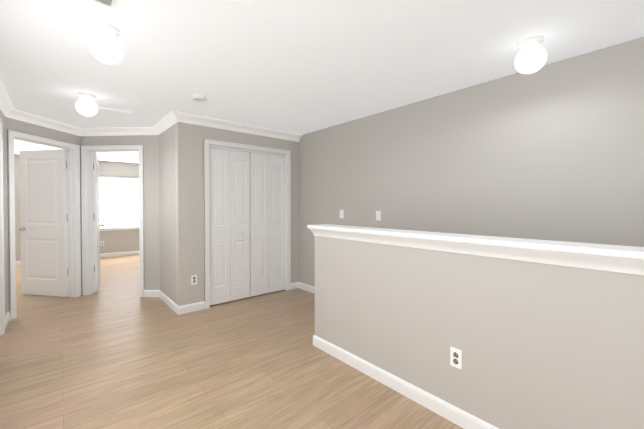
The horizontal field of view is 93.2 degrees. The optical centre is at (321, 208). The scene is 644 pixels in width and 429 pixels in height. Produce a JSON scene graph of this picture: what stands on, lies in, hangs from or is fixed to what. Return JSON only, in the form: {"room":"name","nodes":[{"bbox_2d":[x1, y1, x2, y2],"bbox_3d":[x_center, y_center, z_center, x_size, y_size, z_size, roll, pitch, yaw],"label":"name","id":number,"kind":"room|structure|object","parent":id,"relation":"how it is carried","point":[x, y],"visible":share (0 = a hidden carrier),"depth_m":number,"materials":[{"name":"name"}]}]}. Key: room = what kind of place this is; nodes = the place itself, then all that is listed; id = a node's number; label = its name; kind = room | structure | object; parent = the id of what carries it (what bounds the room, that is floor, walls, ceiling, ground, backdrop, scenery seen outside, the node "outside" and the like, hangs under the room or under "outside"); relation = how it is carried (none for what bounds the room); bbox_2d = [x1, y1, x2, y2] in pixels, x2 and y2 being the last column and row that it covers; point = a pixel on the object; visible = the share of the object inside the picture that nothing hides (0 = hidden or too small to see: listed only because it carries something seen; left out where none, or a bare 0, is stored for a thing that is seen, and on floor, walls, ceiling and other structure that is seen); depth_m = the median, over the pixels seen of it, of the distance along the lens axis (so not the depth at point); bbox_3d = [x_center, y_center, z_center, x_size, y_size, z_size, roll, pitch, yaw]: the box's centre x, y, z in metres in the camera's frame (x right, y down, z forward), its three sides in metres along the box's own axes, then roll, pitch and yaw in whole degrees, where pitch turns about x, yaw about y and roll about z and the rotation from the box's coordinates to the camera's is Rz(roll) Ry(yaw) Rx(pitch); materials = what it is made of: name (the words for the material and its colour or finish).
{"room":"upstairs hallway landing","nodes":[
{"label":"upstairs hallway landing","id":0,"kind":"room"},
{"bbox_2d":[0,110,6,315],"bbox_3d":[-1.005,0.112,0.369,0.120,2.440,8.240,-1,1,-41],"label":"wall","id":1,"kind":"structure","parent":0,"point":[2,117],"depth_m":3.40,"materials":[{"name":"grey paint"}]},
{"bbox_2d":[0,119,4,335],"bbox_3d":[-3.055,0.202,2.743,0.168,2.200,0.942,-1,1,-41],"label":"door frame","id":2,"kind":"structure","parent":1,"relation":"attached to","point":[2,311],"depth_m":3.11,"materials":[{"name":"white wood"}]},
{"bbox_2d":[5,117,81,311],"bbox_3d":[-3.642,0.066,4.024,0.120,2.440,1.166,0,1,4],"label":"wall","id":3,"kind":"structure","parent":0,"point":[27,128],"depth_m":3.73,"materials":[{"name":"grey paint"}]},
{"bbox_2d":[0,78,15,118],"bbox_3d":[-0.951,-1.060,0.447,0.083,0.099,8.070,-1,1,-41],"label":"crown molding","id":4,"kind":"structure","parent":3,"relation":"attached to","point":[9,110],"depth_m":3.22,"materials":[{"name":"white wood"}]},
{"bbox_2d":[18,149,69,296],"bbox_3d":[-4.070,0.210,4.452,0.571,2.118,0.664,-1,1,-41],"label":"door","id":5,"kind":"structure","parent":3,"relation":"in","point":[42,229],"depth_m":4.43,"materials":[{"name":"white wood"}]},
{"bbox_2d":[7,130,144,319],"bbox_3d":[-3.166,0.186,4.037,1.116,2.200,1.121,0,1,4],"label":"door frame","id":6,"kind":"structure","parent":3,"relation":"attached to","point":[73,222],"depth_m":4.39,"materials":[{"name":"white wood"}]},
{"bbox_2d":[14,154,139,260],"bbox_3d":[-6.000,0.024,7.418,7.800,2.440,0.200,-1,1,-41],"label":"wall","id":7,"kind":"structure","parent":0,"point":[115,241],"depth_m":7.81,"materials":[{"name":"grey paint"}]},
{"bbox_2d":[99,175,138,228],"bbox_3d":[-5.119,-0.161,8.125,1.380,1.364,0.070,-1,1,-41],"label":"window","id":8,"kind":"structure","parent":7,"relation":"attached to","point":[118,202],"depth_m":7.96,"materials":[{"name":"white glass"}]},
{"bbox_2d":[100,177,138,230],"bbox_3d":[-5.134,-0.146,8.142,1.480,1.400,0.235,-1,1,-41],"label":"window sill","id":9,"kind":"structure","parent":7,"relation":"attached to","point":[118,229],"depth_m":7.89,"materials":[{"name":"white wood"}]},
{"bbox_2d":[80,135,159,289],"bbox_3d":[-2.979,0.060,4.499,1.374,2.440,0.120,0,1,4],"label":"wall","id":10,"kind":"structure","parent":0,"point":[150,143],"depth_m":4.41,"materials":[{"name":"grey paint"}]},
{"bbox_2d":[15,109,151,135],"bbox_3d":[-3.241,-1.107,4.227,1.380,0.099,0.764,-1,1,-41],"label":"crown molding","id":11,"kind":"structure","parent":10,"relation":"attached to","point":[23,116],"depth_m":4.33,"materials":[{"name":"white wood"}]},
{"bbox_2d":[92,152,103,291],"bbox_3d":[-3.634,0.204,4.941,0.220,2.118,0.828,-1,1,-41],"label":"door","id":12,"kind":"structure","parent":10,"relation":"in","point":[95,215],"depth_m":4.62,"materials":[{"name":"white wood"}]},
{"bbox_2d":[159,124,175,302],"bbox_3d":[-2.040,0.065,4.129,0.120,2.440,0.803,-1,1,-41],"label":"wall","id":13,"kind":"structure","parent":0,"point":[167,225],"depth_m":4.05,"materials":[{"name":"grey paint"}]},
{"bbox_2d":[0,254,462,428],"bbox_3d":[-1.881,1.353,2.668,8.000,0.100,13.000,-1,1,-41],"label":"floor","id":14,"kind":"structure","parent":0,"point":[116,351],"depth_m":2.47,"materials":[{"name":"laminate"}]},
{"bbox_2d":[175,122,298,305],"bbox_3d":[-1.052,0.062,4.373,1.935,2.440,0.120,-1,1,-41],"label":"wall","id":15,"kind":"structure","parent":0,"point":[189,178],"depth_m":3.83,"materials":[{"name":"grey paint"}]},
{"bbox_2d":[191,275,196,284],"bbox_3d":[-1.605,0.894,3.821,0.070,0.115,0.007,-1,1,-41],"label":"outlet","id":16,"kind":"object","parent":15,"relation":"attached to","point":[193,279],"visible":1,"depth_m":3.81,"materials":[{"name":"white plastic"}]},
{"bbox_2d":[169,111,301,141],"bbox_3d":[-1.062,-1.107,4.216,1.898,0.099,0.083,-1,1,-41],"label":"crown molding","id":17,"kind":"structure","parent":15,"relation":"attached to","point":[174,116],"depth_m":4.07,"materials":[{"name":"white wood"}]},
{"bbox_2d":[209,145,284,304],"bbox_3d":[-1.028,0.218,4.359,1.198,2.100,0.076,-1,1,-41],"label":"bifold closet door","id":18,"kind":"structure","parent":15,"relation":"in","point":[247,218],"depth_m":4.32,"materials":[{"name":"white wood"}]},
{"bbox_2d":[204,139,290,308],"bbox_3d":[-1.046,0.192,4.380,1.330,2.180,0.168,-1,1,-41],"label":"trim","id":19,"kind":"structure","parent":15,"relation":"attached to","point":[286,153],"depth_m":4.21,"materials":[{"name":"white wood"}]},
{"bbox_2d":[0,0,643,163],"bbox_3d":[-1.881,-1.187,2.636,8.000,0.100,13.000,-1,1,-41],"label":"ceiling","id":20,"kind":"structure","parent":0,"point":[301,67],"depth_m":2.21,"materials":[{"name":"white paint"}]},
{"bbox_2d":[75,92,97,116],"bbox_3d":[-2.367,-1.035,3.064,0.188,0.213,0.188,-1,1,-41],"label":"ceiling lamp","id":21,"kind":"object","parent":20,"relation":"hanging from","point":[86,105],"visible":1,"depth_m":3.01,"materials":[{"name":"white glass"}]},
{"bbox_2d":[90,0,117,8],"bbox_3d":[-1.224,-1.114,1.519,0.340,0.018,0.200,-1,1,-41],"label":"ceiling vent","id":22,"kind":"object","parent":20,"relation":"in","point":[110,3],"visible":1,"depth_m":1.65,"materials":[{"name":"white metal"}]},
{"bbox_2d":[79,107,131,120],"bbox_3d":[-2.607,-1.145,3.661,0.480,0.009,0.480,-1,1,-41],"label":"ceiling vent","id":23,"kind":"object","parent":20,"relation":"in","point":[114,114],"visible":0.71,"depth_m":3.69,"materials":[{"name":"white metal"}]},
{"bbox_2d":[88,22,123,64],"bbox_3d":[-1.354,-1.021,1.912,0.188,0.213,0.188,-1,1,-41],"label":"ceiling lamp","id":24,"kind":"object","parent":20,"relation":"hanging from","point":[105,45],"visible":1,"depth_m":1.86,"materials":[{"name":"white glass"}]},
{"bbox_2d":[192,94,205,101],"bbox_3d":[-1.251,-1.124,3.102,0.136,0.037,0.136,-1,1,-41],"label":"smoke detector","id":25,"kind":"object","parent":20,"relation":"attached to","point":[198,98],"visible":1,"depth_m":3.06,"materials":[{"name":"white plastic"}]},
{"bbox_2d":[514,35,547,73],"bbox_3d":[1.409,-1.023,2.058,0.188,0.213,0.188,-1,1,-41],"label":"ceiling lamp","id":26,"kind":"object","parent":20,"relation":"hanging from","point":[531,56],"visible":1,"depth_m":2.00,"materials":[{"name":"white glass"}]},
{"bbox_2d":[299,37,643,286],"bbox_3d":[1.700,0.084,2.577,0.120,2.440,8.043,-1,1,-41],"label":"wall","id":27,"kind":"structure","parent":0,"point":[553,151],"depth_m":2.63,"materials":[{"name":"grey paint"}]},
{"bbox_2d":[5,251,498,428],"bbox_3d":[-1.848,1.254,2.628,7.560,0.100,12.502,-1,1,-41],"label":"baseboard","id":28,"kind":"structure","parent":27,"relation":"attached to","point":[450,412],"depth_m":2.31,"materials":[{"name":"white wood"}]},
{"bbox_2d":[340,210,343,217],"bbox_3d":[0.267,0.075,4.138,0.008,0.115,0.070,-1,1,-41],"label":"light switch","id":29,"kind":"object","parent":27,"relation":"attached to","point":[341,213],"visible":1,"depth_m":4.13,"materials":[{"name":"white plastic"}]},
{"bbox_2d":[376,211,380,220],"bbox_3d":[0.675,0.086,3.658,0.017,0.115,0.070,-1,1,-41],"label":"light switch","id":30,"kind":"object","parent":27,"relation":"attached to","point":[378,215],"visible":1,"depth_m":3.66,"materials":[{"name":"white plastic"}]},
{"bbox_2d":[315,236,643,428],"bbox_3d":[1.705,0.767,0.928,0.120,1.115,5.290,-1,1,-41],"label":"wall","id":31,"kind":"structure","parent":0,"point":[544,346],"depth_m":1.69,"materials":[{"name":"grey paint"}]},
{"bbox_2d":[450,347,461,369],"bbox_3d":[0.818,0.913,1.859,0.007,0.115,0.070,-1,1,-41],"label":"outlet","id":32,"kind":"object","parent":31,"relation":"attached to","point":[455,357],"visible":1,"depth_m":1.85,"materials":[{"name":"white plastic"}]},
{"bbox_2d":[307,224,643,275],"bbox_3d":[1.688,0.231,0.941,0.220,0.102,5.340,-1,1,-41],"label":"trim","id":33,"kind":"structure","parent":31,"relation":"on","point":[617,258],"depth_m":1.63,"materials":[{"name":"white wood"}]}
]}

